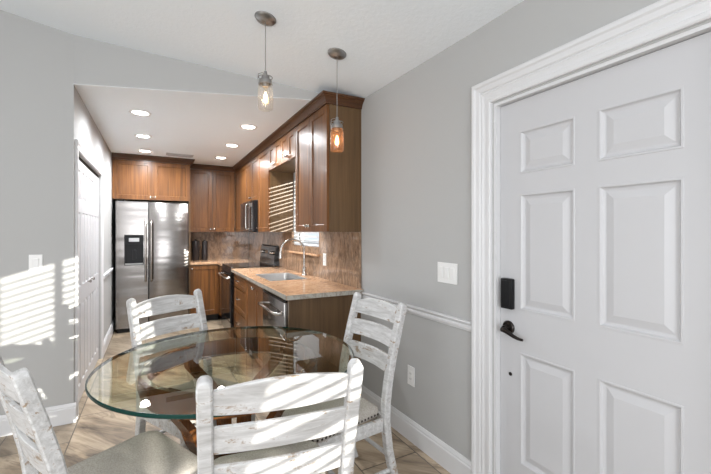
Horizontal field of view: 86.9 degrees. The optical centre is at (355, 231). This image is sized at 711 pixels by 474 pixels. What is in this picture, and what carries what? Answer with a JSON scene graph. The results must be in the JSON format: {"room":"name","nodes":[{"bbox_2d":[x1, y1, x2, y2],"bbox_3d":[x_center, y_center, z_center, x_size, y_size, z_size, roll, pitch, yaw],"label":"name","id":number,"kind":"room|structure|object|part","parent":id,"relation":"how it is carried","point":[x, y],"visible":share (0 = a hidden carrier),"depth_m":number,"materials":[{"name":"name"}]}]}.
{"room":"dining area","nodes":[
{"label":"dining area","id":0,"kind":"room"},
{"bbox_2d":[0,10,75,414],"bbox_3d":[-2.978,-0.214,2.264,2.080,3.173,0.100,0,0,-28],"label":"wall","id":1,"kind":"structure","parent":0,"point":[38,90],"depth_m":2.61,"materials":[{"name":"grey paint"}]},
{"bbox_2d":[29,254,42,271],"bbox_3d":[-2.222,0.217,2.605,0.075,0.120,0.010,0,0,-28],"label":"light switch","id":2,"kind":"object","parent":1,"relation":"attached to","point":[35,261],"visible":1,"depth_m":2.60,"materials":[{"name":"white plastic"}]},
{"bbox_2d":[0,402,75,436],"bbox_3d":[-2.943,1.303,2.217,2.096,0.138,0.016,0,0,-28],"label":"baseboard","id":3,"kind":"structure","parent":1,"relation":"attached to","point":[64,414],"depth_m":2.65,"materials":[{"name":"white paint"}]},
{"bbox_2d":[76,89,115,358],"bbox_3d":[-2.914,0.122,4.226,0.120,2.500,3.300,0,0,-28],"label":"wall","id":4,"kind":"structure","parent":0,"point":[88,134],"depth_m":4.35,"materials":[{"name":"grey paint"}]},
{"bbox_2d":[79,157,98,400],"bbox_3d":[-2.438,0.373,3.414,0.074,1.973,1.420,0,0,-28],"label":"door","id":5,"kind":"structure","parent":4,"relation":"in","point":[88,179],"depth_m":3.38,"materials":[{"name":"grey paint"}]},
{"bbox_2d":[75,139,103,418],"bbox_3d":[-2.409,0.346,3.429,0.020,2.051,1.552,0,0,-28],"label":"trim","id":6,"kind":"structure","parent":4,"relation":"attached to","point":[79,148],"depth_m":2.79,"materials":[{"name":"white paint"}]},
{"bbox_2d":[104,268,113,278],"bbox_3d":[-3.023,0.508,4.587,0.027,0.055,1.030,0,0,-28],"label":"trim","id":7,"kind":"structure","parent":4,"relation":"attached to","point":[109,271],"depth_m":4.53,"materials":[{"name":"white paint"}]},
{"bbox_2d":[104,315,115,353],"bbox_3d":[-3.208,1.303,4.921,0.016,0.138,1.795,0,0,-28],"label":"baseboard","id":8,"kind":"structure","parent":4,"relation":"attached to","point":[109,334],"depth_m":4.69,"materials":[{"name":"white paint"}]},
{"bbox_2d":[74,35,318,99],"bbox_3d":[-1.022,-1.254,2.954,2.145,0.366,0.096,0,0,-11],"label":"wall header","id":9,"kind":"structure","parent":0,"point":[96,62],"depth_m":2.81,"materials":[{"name":"grey paint"}]},
{"bbox_2d":[197,169,248,257],"bbox_3d":[-2.775,0.152,6.238,2.260,2.440,0.120,0,0,-28],"label":"wall","id":10,"kind":"structure","parent":0,"point":[197,169],"depth_m":6.64,"materials":[{"name":"grey paint"}]},
{"bbox_2d":[190,169,234,231],"bbox_3d":[-2.376,-0.496,6.178,0.708,0.993,0.361,0,0,-28],"label":"upper cabinet","id":11,"kind":"object","parent":10,"relation":"attached to","point":[212,193],"visible":0.97,"depth_m":6.05,"materials":[{"name":"brown wood"}]},
{"bbox_3d":[-2.468,-0.496,5.972,0.348,0.987,0.020,0,0,-28],"label":"door","id":12,"kind":"part","parent":11,"relation":"part of","materials":[{"name":"brown wood"}]},
{"bbox_3d":[-2.157,-0.496,6.137,0.348,0.987,0.020,0,0,-28],"label":"door","id":13,"kind":"part","parent":11,"relation":"part of","materials":[{"name":"brown wood"}]},
{"bbox_2d":[190,232,247,259],"bbox_3d":[-2.331,0.229,6.393,0.992,0.456,0.019,0,0,-28],"label":"backsplash","id":14,"kind":"structure","parent":10,"relation":"attached to","point":[221,245],"depth_m":6.42,"materials":[{"name":"brown stone"}]},
{"bbox_2d":[0,314,450,473],"bbox_3d":[-1.270,1.422,1.232,4.320,0.100,10.370,0,0,-28],"label":"floor","id":15,"kind":"structure","parent":0,"point":[97,429],"depth_m":2.73,"materials":[{"name":"tile"}]},
{"bbox_2d":[0,355,197,473],"bbox_3d":[-0.912,0.871,1.355,0.452,1.002,0.586,0,0,37],"label":"dining chair","id":16,"kind":"object","parent":15,"relation":"on","point":[149,452],"visible":0.91,"depth_m":1.31,"materials":[{"name":"white paint"}]},
{"bbox_3d":[-1.203,0.871,1.307,0.040,1.002,0.155,0,0,37],"label":"post","id":17,"kind":"part","parent":16,"relation":"part of","materials":[{"name":"white paint"}]},
{"bbox_3d":[-0.875,0.871,1.062,0.040,1.002,0.155,0,0,37],"label":"post","id":18,"kind":"part","parent":16,"relation":"part of","materials":[{"name":"white paint"}]},
{"bbox_2d":[67,431,197,473],"bbox_3d":[-0.865,0.909,1.417,0.446,0.068,0.422,0,0,37],"label":"seat cushion","id":19,"kind":"object","parent":16,"relation":"on","point":[149,452],"depth_m":1.45,"materials":[{"name":"beige fabric"}]},
{"bbox_2d":[112,159,189,313],"bbox_3d":[-3.025,0.190,5.604,0.973,2.365,0.761,0,0,-28],"label":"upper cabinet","id":20,"kind":"object","parent":15,"relation":"on","point":[132,180],"visible":0.98,"depth_m":5.29,"materials":[{"name":"brown wood"}]},
{"bbox_3d":[-3.080,-0.722,5.191,0.480,0.537,0.020,0,0,-28],"label":"door","id":21,"kind":"part","parent":20,"relation":"part of","materials":[{"name":"brown wood"}]},
{"bbox_2d":[112,152,194,165],"bbox_3d":[-2.903,-1.030,5.435,1.028,0.074,0.396,0,0,-28],"label":"crown molding","id":22,"kind":"structure","parent":20,"relation":"attached to","point":[125,156],"depth_m":5.27,"materials":[{"name":"brown wood"}]},
{"bbox_3d":[-2.653,-0.722,5.419,0.480,0.537,0.020,0,0,-28],"label":"door","id":23,"kind":"part","parent":20,"relation":"part of","materials":[{"name":"brown wood"}]},
{"bbox_3d":[-2.615,0.462,5.847,0.022,1.821,0.719,0,0,-28],"label":"panel","id":24,"kind":"part","parent":20,"relation":"part of","materials":[{"name":"brown wood"}]},
{"bbox_2d":[116,199,188,333],"bbox_3d":[-2.986,0.466,5.549,0.896,1.812,0.838,0,0,-28],"label":"refrigerator","id":25,"kind":"object","parent":15,"relation":"on","point":[152,238],"visible":0.94,"depth_m":5.24,"materials":[{"name":"silver metal"}]},
{"bbox_3d":[-3.066,0.446,5.153,0.381,1.728,0.070,0,0,-28],"label":"freezer door","id":26,"kind":"part","parent":25,"relation":"part of","materials":[{"name":"silver metal"}]},
{"bbox_3d":[-3.030,0.247,5.130,0.228,0.416,0.004,0,0,-28],"label":"dispenser frame","id":27,"kind":"part","parent":25,"relation":"part of","materials":[{"name":"black plastic"}]},
{"bbox_3d":[-2.892,0.262,5.166,0.026,0.866,0.075,0,0,-28],"label":"handle","id":28,"kind":"part","parent":25,"relation":"part of","materials":[{"name":"silver metal"}]},
{"bbox_3d":[-2.830,0.262,5.199,0.026,0.866,0.075,0,0,-28],"label":"handle","id":29,"kind":"part","parent":25,"relation":"part of","materials":[{"name":"silver metal"}]},
{"bbox_3d":[-2.667,0.446,5.366,0.507,1.728,0.070,0,0,-28],"label":"door","id":30,"kind":"part","parent":25,"relation":"part of","materials":[{"name":"silver metal"}]},
{"bbox_2d":[126,289,254,449],"bbox_3d":[-0.920,0.871,2.122,0.586,1.002,0.452,0,0,34],"label":"dining chair","id":31,"kind":"object","parent":15,"relation":"on","point":[138,333],"visible":0.36,"depth_m":2.18,"materials":[{"name":"white paint"}]},
{"bbox_3d":[-1.210,0.871,2.070,0.155,1.002,0.040,0,0,34],"label":"post","id":32,"kind":"part","parent":31,"relation":"part of","materials":[{"name":"white paint"}]},
{"bbox_3d":[-0.823,1.158,1.819,0.045,0.428,0.038,0,0,34],"label":"leg","id":33,"kind":"part","parent":31,"relation":"part of","materials":[{"name":"white paint"}]},
{"bbox_3d":[-0.879,0.975,2.095,0.439,0.064,0.424,0,0,34],"label":"seat frame","id":34,"kind":"part","parent":31,"relation":"part of","materials":[{"name":"white paint"}]},
{"bbox_3d":[-0.982,0.871,2.410,0.155,1.002,0.040,0,0,34],"label":"post","id":35,"kind":"part","parent":31,"relation":"part of","materials":[{"name":"white paint"}]},
{"bbox_2d":[169,376,238,425],"bbox_3d":[-0.856,0.909,2.079,0.422,0.068,0.446,0,0,34],"label":"seat cushion","id":36,"kind":"object","parent":31,"relation":"on","point":[190,386],"depth_m":2.15,"materials":[{"name":"beige fabric"}]},
{"bbox_2d":[190,264,218,320],"bbox_3d":[-2.434,0.935,5.971,0.412,0.874,0.671,0,0,-28],"label":"base cabinet","id":37,"kind":"object","parent":15,"relation":"on","point":[205,278],"visible":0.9,"depth_m":5.73,"materials":[{"name":"brown wood"}]},
{"bbox_2d":[85,326,353,459],"bbox_3d":[-0.600,0.989,1.847,1.188,0.755,1.188,0,0,-28],"label":"dining table","id":38,"kind":"object","parent":15,"relation":"on","point":[179,406],"visible":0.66,"depth_m":1.92,"materials":[{"name":"clear glass"}]},
{"bbox_3d":[-0.712,1.004,1.596,0.064,0.725,0.204,0,0,24],"label":"leg","id":39,"kind":"part","parent":38,"relation":"part of","materials":[{"name":"brown wood"}]},
{"bbox_3d":[-0.782,1.004,1.970,0.325,0.725,0.064,0,0,34],"label":"leg","id":40,"kind":"part","parent":38,"relation":"part of","materials":[{"name":"brown wood"}]},
{"bbox_3d":[-0.510,1.004,2.048,0.064,0.725,0.325,0,0,24],"label":"leg","id":41,"kind":"part","parent":38,"relation":"part of","materials":[{"name":"brown wood"}]},
{"bbox_3d":[-0.372,1.004,1.694,0.204,0.725,0.064,0,0,34],"label":"leg","id":42,"kind":"part","parent":38,"relation":"part of","materials":[{"name":"brown wood"}]},
{"bbox_2d":[219,265,221,315],"bbox_3d":[-1.895,0.935,6.008,0.573,0.874,1.112,0,0,-28],"label":"base cabinet","id":43,"kind":"object","parent":15,"relation":"on","point":[220,267],"visible":0.02,"depth_m":5.68,"materials":[{"name":"brown wood"}]},
{"bbox_2d":[190,258,258,266],"bbox_3d":[-2.065,0.477,5.918,1.014,0.038,1.110,0,0,-28],"label":"countertop","id":44,"kind":"structure","parent":43,"relation":"on","point":[231,260],"depth_m":5.82,"materials":[{"name":"beige stone"}]},
{"bbox_2d":[192,239,198,260],"bbox_3d":[-2.583,0.288,6.058,0.114,0.340,0.114,0,0,-28],"label":"canister","id":45,"kind":"object","parent":44,"relation":"on","point":[195,243],"visible":0.98,"depth_m":6.01,"materials":[{"name":"black metal"}]},
{"bbox_2d":[202,240,207,259],"bbox_3d":[-2.469,0.293,6.141,0.092,0.330,0.092,0,0,-28],"label":"canister","id":46,"kind":"object","parent":44,"relation":"on","point":[204,243],"visible":0.96,"depth_m":6.11,"materials":[{"name":"black metal"}]},
{"bbox_2d":[234,273,244,337],"bbox_3d":[-1.129,0.935,4.537,0.608,0.874,0.667,0,0,-28],"label":"base cabinet","id":47,"kind":"object","parent":15,"relation":"on","point":[239,282],"visible":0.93,"depth_m":4.40,"materials":[{"name":"brown wood"}]},
{"bbox_3d":[-1.357,1.109,4.415,0.020,0.295,0.660,0,0,-28],"label":"drawer","id":48,"kind":"part","parent":47,"relation":"part of","materials":[{"name":"brown wood"}]},
{"bbox_3d":[-1.357,0.817,4.415,0.020,0.270,0.660,0,0,-28],"label":"drawer","id":49,"kind":"part","parent":47,"relation":"part of","materials":[{"name":"brown wood"}]},
{"bbox_3d":[-1.357,0.592,4.415,0.020,0.160,0.660,0,0,-28],"label":"drawer","id":50,"kind":"part","parent":47,"relation":"part of","materials":[{"name":"brown wood"}]},
{"bbox_2d":[217,244,278,337],"bbox_3d":[-1.495,0.777,5.155,0.683,1.190,0.762,0,0,-28],"label":"range","id":51,"kind":"object","parent":15,"relation":"on","point":[269,255],"visible":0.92,"depth_m":4.99,"materials":[{"name":"black metal"}]},
{"bbox_3d":[-1.770,0.582,5.009,0.059,0.024,0.686,0,0,-28],"label":"handle","id":52,"kind":"part","parent":51,"relation":"part of","materials":[{"name":"silver metal"}]},
{"bbox_3d":[-1.724,1.231,5.033,0.036,0.182,0.750,0,0,-28],"label":"storage drawer","id":53,"kind":"part","parent":51,"relation":"part of","materials":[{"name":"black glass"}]},
{"bbox_3d":[-1.727,0.835,5.032,0.042,0.595,0.750,0,0,-28],"label":"oven door","id":54,"kind":"part","parent":51,"relation":"part of","materials":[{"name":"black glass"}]},
{"bbox_3d":[-1.722,0.500,5.034,0.032,0.063,0.756,0,0,-28],"label":"trim","id":55,"kind":"part","parent":51,"relation":"part of","materials":[{"name":"black plastic"}]},
{"bbox_2d":[222,262,274,268],"bbox_3d":[-1.484,0.457,5.162,0.555,0.018,0.762,0,0,-28],"label":"cooktop","id":56,"kind":"object","parent":51,"relation":"in","point":[246,264],"depth_m":5.02,"materials":[{"name":"black glass"}]},
{"bbox_2d":[245,279,262,367],"bbox_3d":[-0.767,0.935,3.861,0.605,0.874,0.864,0,0,-28],"label":"base cabinet","id":57,"kind":"object","parent":15,"relation":"on","point":[253,292],"visible":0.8,"depth_m":3.74,"materials":[{"name":"brown wood"}]},
{"bbox_3d":[-1.098,0.884,3.929,0.020,0.745,0.427,0,0,-28],"label":"door","id":58,"kind":"part","parent":57,"relation":"part of","materials":[{"name":"brown wood"}]},
{"bbox_3d":[-0.895,0.884,3.549,0.020,0.745,0.427,0,0,-28],"label":"door","id":59,"kind":"part","parent":57,"relation":"part of","materials":[{"name":"brown wood"}]},
{"bbox_2d":[231,267,363,300],"bbox_3d":[-0.745,0.477,3.845,0.638,0.038,2.248,0,0,-28],"label":"countertop","id":60,"kind":"structure","parent":57,"relation":"on","point":[312,287],"depth_m":3.21,"materials":[{"name":"beige stone"}]},
{"bbox_2d":[255,273,307,280],"bbox_3d":[-0.777,0.562,3.870,0.373,0.210,0.638,0,0,-28],"label":"sink","id":61,"kind":"object","parent":60,"relation":"in","point":[270,276],"visible":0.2,"depth_m":4.14,"materials":[{"name":"grey metal"}]},
{"bbox_2d":[279,238,306,274],"bbox_3d":[-0.643,0.263,3.910,0.307,0.390,0.113,0,0,-28],"label":"faucet","id":62,"kind":"object","parent":60,"relation":"on","point":[304,269],"visible":1,"depth_m":3.96,"materials":[{"name":"silver metal"}]},
{"bbox_2d":[258,289,287,377],"bbox_3d":[-0.444,0.938,3.184,0.654,0.868,0.627,0,0,-28],"label":"dishwasher","id":63,"kind":"object","parent":15,"relation":"on","point":[275,308],"visible":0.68,"depth_m":2.95,"materials":[{"name":"silver metal"}]},
{"bbox_3d":[-0.705,0.617,3.044,0.061,0.022,0.557,0,0,-28],"label":"handle","id":64,"kind":"part","parent":63,"relation":"part of","materials":[{"name":"silver metal"}]},
{"bbox_2d":[196,358,363,473],"bbox_3d":[-0.281,0.871,1.282,0.452,1.002,0.586,0,0,-19],"label":"dining chair","id":65,"kind":"object","parent":15,"relation":"on","point":[280,445],"visible":1,"depth_m":1.04,"materials":[{"name":"white paint"}]},
{"bbox_3d":[-0.406,0.871,1.015,0.040,1.002,0.155,0,0,-19],"label":"post","id":66,"kind":"part","parent":65,"relation":"part of","materials":[{"name":"white paint"}]},
{"bbox_2d":[214,441,325,473],"bbox_3d":[-0.306,0.909,1.355,0.446,0.068,0.422,0,0,-19],"label":"seat cushion","id":67,"kind":"object","parent":65,"relation":"on","point":[305,445],"depth_m":1.50,"materials":[{"name":"beige fabric"}]},
{"bbox_3d":[-0.018,0.871,1.148,0.040,1.002,0.155,0,0,-19],"label":"post","id":68,"kind":"part","parent":65,"relation":"part of","materials":[{"name":"white paint"}]},
{"bbox_2d":[288,295,360,374],"bbox_3d":[-0.231,0.935,2.918,0.605,0.874,0.035,0,0,-28],"label":"end panel","id":69,"kind":"object","parent":15,"relation":"on","point":[328,315],"visible":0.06,"depth_m":2.88,"materials":[{"name":"brown wood"}]},
{"bbox_2d":[281,292,406,473],"bbox_3d":[-0.090,0.871,1.990,0.586,1.002,0.452,0,0,-35],"label":"dining chair","id":70,"kind":"object","parent":15,"relation":"on","point":[378,308],"visible":0.53,"depth_m":1.95,"materials":[{"name":"white paint"}]},
{"bbox_2d":[281,397,377,442],"bbox_3d":[-0.155,0.909,1.946,0.422,0.068,0.446,0,0,-35],"label":"seat cushion","id":71,"kind":"object","parent":70,"relation":"on","point":[368,411],"depth_m":1.87,"materials":[{"name":"beige fabric"}]},
{"bbox_3d":[-0.034,0.871,2.280,0.155,1.002,0.040,0,0,-35],"label":"post","id":72,"kind":"part","parent":70,"relation":"part of","materials":[{"name":"white paint"}]},
{"bbox_3d":[-0.131,0.975,1.962,0.439,0.064,0.424,0,0,-35],"label":"seat frame","id":73,"kind":"part","parent":70,"relation":"part of","materials":[{"name":"white paint"}]},
{"bbox_3d":[0.200,0.871,1.943,0.155,1.002,0.040,0,0,-35],"label":"post","id":74,"kind":"part","parent":70,"relation":"part of","materials":[{"name":"white paint"}]},
{"bbox_2d":[0,0,523,170],"bbox_3d":[-1.242,-1.478,1.179,4.320,0.860,10.250,0,0,-28],"label":"ceiling","id":75,"kind":"structure","parent":0,"point":[382,41],"depth_m":2.52,"materials":[{"name":"white paint"}]},
{"bbox_2d":[129,109,151,115],"bbox_3d":[-1.927,-1.065,3.358,0.180,0.006,0.180,0,0,-28],"label":"recessed light","id":76,"kind":"object","parent":75,"relation":"in","point":[134,111],"visible":1,"depth_m":3.35,"materials":[{"name":"white"}]},
{"bbox_2d":[134,134,151,137],"bbox_3d":[-2.365,-1.065,4.179,0.180,0.006,0.180,0,0,-28],"label":"recessed light","id":77,"kind":"object","parent":75,"relation":"in","point":[135,135],"visible":1,"depth_m":4.17,"materials":[{"name":"white"}]},
{"bbox_2d":[137,150,152,152],"bbox_3d":[-2.775,-1.065,4.946,0.180,0.006,0.180,0,0,-28],"label":"recessed light","id":78,"kind":"object","parent":75,"relation":"in","point":[145,151],"visible":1,"depth_m":4.96,"materials":[{"name":"white"}]},
{"bbox_2d":[166,153,193,157],"bbox_3d":[-2.430,-1.061,5.187,0.340,0.014,0.160,0,0,-28],"label":"ceiling vent","id":79,"kind":"object","parent":75,"relation":"in","point":[168,154],"visible":1,"depth_m":5.17,"materials":[{"name":"white metal"}]},
{"bbox_2d":[225,144,238,146],"bbox_3d":[-1.524,-1.065,4.628,0.180,0.006,0.180,0,0,-28],"label":"recessed light","id":80,"kind":"object","parent":75,"relation":"in","point":[227,145],"visible":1,"depth_m":4.62,"materials":[{"name":"white"}]},
{"bbox_2d":[239,124,257,129],"bbox_3d":[-1.086,-1.065,3.807,0.180,0.006,0.180,0,0,-28],"label":"recessed light","id":81,"kind":"object","parent":75,"relation":"in","point":[244,126],"visible":1,"depth_m":3.79,"materials":[{"name":"white"}]},
{"bbox_2d":[254,11,275,102],"bbox_3d":[-0.519,-0.975,2.163,0.123,0.540,0.124,0,0,-28],"label":"pendant lamp","id":82,"kind":"object","parent":75,"relation":"hanging from","point":[264,18],"visible":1,"depth_m":2.15,"materials":[{"name":"silver metal"}]},
{"bbox_2d":[257,72,272,87],"bbox_3d":[-0.521,-0.811,2.163,0.090,0.212,0.086,0,0,-28],"label":"jar","id":83,"kind":"object","parent":82,"relation":"on","point":[265,80],"depth_m":2.15,"materials":[{"name":"glass"}]},
{"bbox_2d":[261,71,269,87],"bbox_3d":[-0.519,-0.881,2.163,0.048,0.090,0.048,0,0,-28],"label":"socket","id":84,"kind":"object","parent":82,"relation":"attached to","point":[265,79],"depth_m":2.15,"materials":[{"name":"silver metal"}]},
{"bbox_3d":[-0.519,-1.070,2.163,0.004,0.308,0.004,0,0,-28],"label":"cord","id":85,"kind":"part","parent":82,"relation":"part of","materials":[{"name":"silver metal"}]},
{"bbox_2d":[327,48,346,150],"bbox_3d":[-0.119,-0.841,2.416,0.123,0.643,0.124,0,0,-28],"label":"pendant lamp","id":86,"kind":"object","parent":75,"relation":"hanging from","point":[334,53],"visible":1,"depth_m":2.40,"materials":[{"name":"silver metal"}]},
{"bbox_2d":[333,117,340,131],"bbox_3d":[-0.119,-0.695,2.416,0.048,0.090,0.048,0,0,-28],"label":"socket","id":87,"kind":"object","parent":86,"relation":"attached to","point":[337,123],"depth_m":2.40,"materials":[{"name":"silver metal"}]},
{"bbox_2d":[330,118,343,150],"bbox_3d":[-0.121,-0.625,2.415,0.090,0.212,0.086,0,0,-28],"label":"jar","id":88,"kind":"object","parent":86,"relation":"on","point":[337,125],"depth_m":2.40,"materials":[{"name":"clear glass"}]},
{"bbox_2d":[277,0,710,473],"bbox_3d":[0.576,0.152,2.207,0.145,2.440,10.150,0,0,-28],"label":"wall","id":89,"kind":"structure","parent":0,"point":[416,128],"depth_m":2.25,"materials":[{"name":"grey paint"}]},
{"bbox_2d":[234,165,244,231],"bbox_3d":[-1.687,-0.496,5.932,0.336,0.993,0.785,0,0,-28],"label":"upper cabinet","id":90,"kind":"object","parent":89,"relation":"attached to","point":[240,174],"visible":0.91,"depth_m":5.95,"materials":[{"name":"brown wood"}]},
{"bbox_2d":[245,156,257,201],"bbox_3d":[-1.322,-0.706,5.248,0.336,0.575,0.759,0,0,-28],"label":"upper cabinet","id":91,"kind":"object","parent":89,"relation":"attached to","point":[251,168],"visible":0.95,"depth_m":5.17,"materials":[{"name":"brown wood"}]},
{"bbox_3d":[-1.522,-0.706,5.355,0.020,0.569,0.374,0,0,-28],"label":"door","id":92,"kind":"part","parent":91,"relation":"part of","materials":[{"name":"brown wood"}]},
{"bbox_2d":[240,200,257,231],"bbox_3d":[-1.361,-0.208,5.227,0.419,0.410,0.753,0,0,-28],"label":"microwave","id":93,"kind":"object","parent":91,"relation":"attached to","point":[248,210],"visible":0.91,"depth_m":4.96,"materials":[{"name":"silver metal"}]},
{"bbox_3d":[-1.537,-0.208,5.237,0.026,0.404,0.566,0,0,-28],"label":"door","id":94,"kind":"part","parent":93,"relation":"part of","materials":[{"name":"silver metal"}]},
{"bbox_3d":[-1.448,-0.203,4.997,0.048,0.350,0.020,0,0,-28],"label":"handle","id":95,"kind":"part","parent":93,"relation":"part of","materials":[{"name":"silver metal"}]},
{"bbox_3d":[-1.359,-0.208,4.905,0.024,0.404,0.180,0,0,-28],"label":"control panel","id":96,"kind":"part","parent":93,"relation":"part of","materials":[{"name":"black glass"}]},
{"bbox_3d":[-1.344,-0.706,5.022,0.020,0.569,0.374,0,0,-28],"label":"door","id":97,"kind":"part","parent":91,"relation":"part of","materials":[{"name":"brown wood"}]},
{"bbox_2d":[256,147,293,231],"bbox_3d":[-1.019,-0.496,4.682,0.336,0.993,0.519,0,0,-28],"label":"upper cabinet","id":98,"kind":"object","parent":89,"relation":"attached to","point":[275,189],"visible":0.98,"depth_m":4.49,"materials":[{"name":"brown wood"}]},
{"bbox_3d":[-1.131,-0.496,4.622,0.020,0.987,0.512,0,0,-28],"label":"door","id":99,"kind":"part","parent":98,"relation":"part of","materials":[{"name":"brown wood"}]},
{"bbox_2d":[269,139,295,172],"bbox_3d":[-0.785,-0.853,4.242,0.336,0.280,0.471,0,0,-28],"label":"upper cabinet","id":100,"kind":"object","parent":89,"relation":"attached to","point":[275,164],"visible":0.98,"depth_m":4.17,"materials":[{"name":"brown wood"}]},
{"bbox_3d":[-0.951,-0.853,4.286,0.020,0.274,0.230,0,0,-28],"label":"door","id":101,"kind":"part","parent":100,"relation":"part of","materials":[{"name":"brown wood"}]},
{"bbox_3d":[-0.841,-0.853,4.080,0.020,0.274,0.230,0,0,-28],"label":"door","id":102,"kind":"part","parent":100,"relation":"part of","materials":[{"name":"brown wood"}]},
{"bbox_2d":[281,128,295,165],"bbox_3d":[-0.561,-0.853,3.824,0.336,0.280,0.471,0,0,-28],"label":"upper cabinet","id":103,"kind":"object","parent":89,"relation":"attached to","point":[288,142],"visible":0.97,"depth_m":3.73,"materials":[{"name":"brown wood"}]},
{"bbox_3d":[-0.728,-0.853,3.868,0.020,0.274,0.230,0,0,-28],"label":"door","id":104,"kind":"part","parent":103,"relation":"part of","materials":[{"name":"brown wood"}]},
{"bbox_3d":[-0.618,-0.853,3.662,0.020,0.274,0.230,0,0,-28],"label":"door","id":105,"kind":"part","parent":103,"relation":"part of","materials":[{"name":"brown wood"}]},
{"bbox_2d":[249,232,360,288],"bbox_3d":[-0.919,0.229,4.826,0.019,0.456,4.070,0,0,-28],"label":"backsplash","id":106,"kind":"structure","parent":89,"relation":"attached to","point":[342,250],"depth_m":3.63,"materials":[{"name":"brown tile"}]},
{"bbox_2d":[289,250,319,255],"bbox_3d":[-0.579,0.233,4.129,0.038,0.022,0.870,0,0,-28],"label":"window ledge","id":107,"kind":"object","parent":106,"relation":"attached to","point":[290,251],"visible":0.95,"depth_m":4.03,"materials":[{"name":"beige stone"}]},
{"bbox_2d":[323,253,325,265],"bbox_3d":[-0.301,0.267,3.637,0.008,0.118,0.072,0,0,-28],"label":"wall outlet","id":108,"kind":"object","parent":106,"relation":"attached to","point":[324,254],"visible":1,"depth_m":3.63,"materials":[{"name":"white plastic"}]},
{"bbox_2d":[295,176,318,245],"bbox_3d":[-0.509,-0.263,4.166,0.056,0.826,0.822,0,0,-28],"label":"window blind","id":109,"kind":"object","parent":89,"relation":"attached to","point":[317,233],"visible":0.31,"depth_m":4.16,"materials":[{"name":"white plastic"}]},
{"bbox_3d":[-0.509,0.141,4.166,0.050,0.018,0.822,0,0,-28],"label":"rail","id":110,"kind":"part","parent":109,"relation":"part of","materials":[{"name":"white plastic"}]},
{"bbox_2d":[300,233,318,243],"bbox_3d":[-0.461,-0.263,4.192,0.035,0.830,0.830,0,0,-28],"label":"window","id":111,"kind":"structure","parent":89,"relation":"in","point":[301,234],"depth_m":4.50,"materials":[{"name":"white glass"}]},
{"bbox_2d":[296,104,360,231],"bbox_3d":[-0.275,-0.496,3.288,0.336,0.993,0.739,0,0,-28],"label":"upper cabinet","id":112,"kind":"object","parent":89,"relation":"attached to","point":[328,177],"visible":1,"depth_m":3.01,"materials":[{"name":"brown wood"}]},
{"bbox_2d":[188,90,364,171],"bbox_3d":[-1.275,-1.030,4.434,0.717,0.074,3.885,0,0,-33],"label":"crown molding","id":113,"kind":"structure","parent":112,"relation":"attached to","point":[324,97],"depth_m":3.41,"materials":[{"name":"brown wood"}]},
{"bbox_3d":[-0.473,-0.496,3.391,0.020,0.987,0.364,0,0,-28],"label":"door","id":114,"kind":"part","parent":112,"relation":"part of","materials":[{"name":"brown wood"}]},
{"bbox_3d":[-0.300,-0.496,3.066,0.020,0.987,0.364,0,0,-28],"label":"door","id":115,"kind":"part","parent":112,"relation":"part of","materials":[{"name":"brown wood"}]},
{"bbox_2d":[408,365,414,386],"bbox_3d":[0.365,0.947,2.468,0.008,0.125,0.075,0,0,-28],"label":"wall outlet","id":116,"kind":"object","parent":89,"relation":"attached to","point":[411,370],"visible":1,"depth_m":2.46,"materials":[{"name":"white plastic"}]},
{"bbox_2d":[409,370,411,381],"bbox_3d":[0.363,0.947,2.466,0.002,0.066,0.032,0,0,-28],"label":"receptacle","id":117,"kind":"object","parent":116,"relation":"attached to","point":[410,371],"depth_m":2.47,"materials":[{"name":"white plastic"}]},
{"bbox_2d":[361,385,470,473],"bbox_3d":[0.334,1.303,2.516,0.016,0.138,1.186,0,0,-29],"label":"baseboard","id":118,"kind":"structure","parent":89,"relation":"attached to","point":[451,460],"depth_m":2.32,"materials":[{"name":"white paint"}]},
{"bbox_2d":[362,292,470,331],"bbox_3d":[0.340,0.508,2.494,0.027,0.055,1.141,0,0,-29],"label":"trim","id":119,"kind":"structure","parent":89,"relation":"attached to","point":[456,322],"depth_m":2.26,"materials":[{"name":"white paint"}]},
{"bbox_2d":[438,262,457,284],"bbox_3d":[0.529,0.238,2.172,0.010,0.118,0.165,0,0,-28],"label":"light switch","id":120,"kind":"object","parent":89,"relation":"attached to","point":[447,272],"visible":1,"depth_m":2.16,"materials":[{"name":"white plastic"}]},
{"bbox_2d":[471,0,710,473],"bbox_3d":[0.890,0.303,1.484,0.032,2.138,1.136,0,0,-28],"label":"trim","id":121,"kind":"structure","parent":89,"relation":"attached to","point":[660,19],"depth_m":1.89,"materials":[{"name":"white paint"}]},
{"bbox_2d":[494,22,710,473],"bbox_3d":[0.957,0.364,1.520,0.118,2.015,0.890,0,0,-28],"label":"trim","id":122,"kind":"structure","parent":89,"relation":"attached to","point":[705,28],"depth_m":1.87,"materials":[{"name":"white paint"}]},
{"bbox_2d":[500,32,710,473],"bbox_3d":[0.923,0.369,1.502,0.104,1.990,0.858,0,0,-28],"label":"door","id":123,"kind":"structure","parent":89,"relation":"in","point":[605,175],"depth_m":1.43,"materials":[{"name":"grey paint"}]},
{"bbox_3d":[0.735,0.467,1.830,0.040,0.066,0.066,0,0,-28],"label":"lever handle","id":124,"kind":"part","parent":123,"relation":"part of","materials":[{"name":"brown metal"}]},
{"bbox_3d":[0.736,0.482,1.770,0.028,0.043,0.118,0,0,-24],"label":"lever","id":125,"kind":"part","parent":123,"relation":"part of","materials":[{"name":"brown metal"}]}
]}

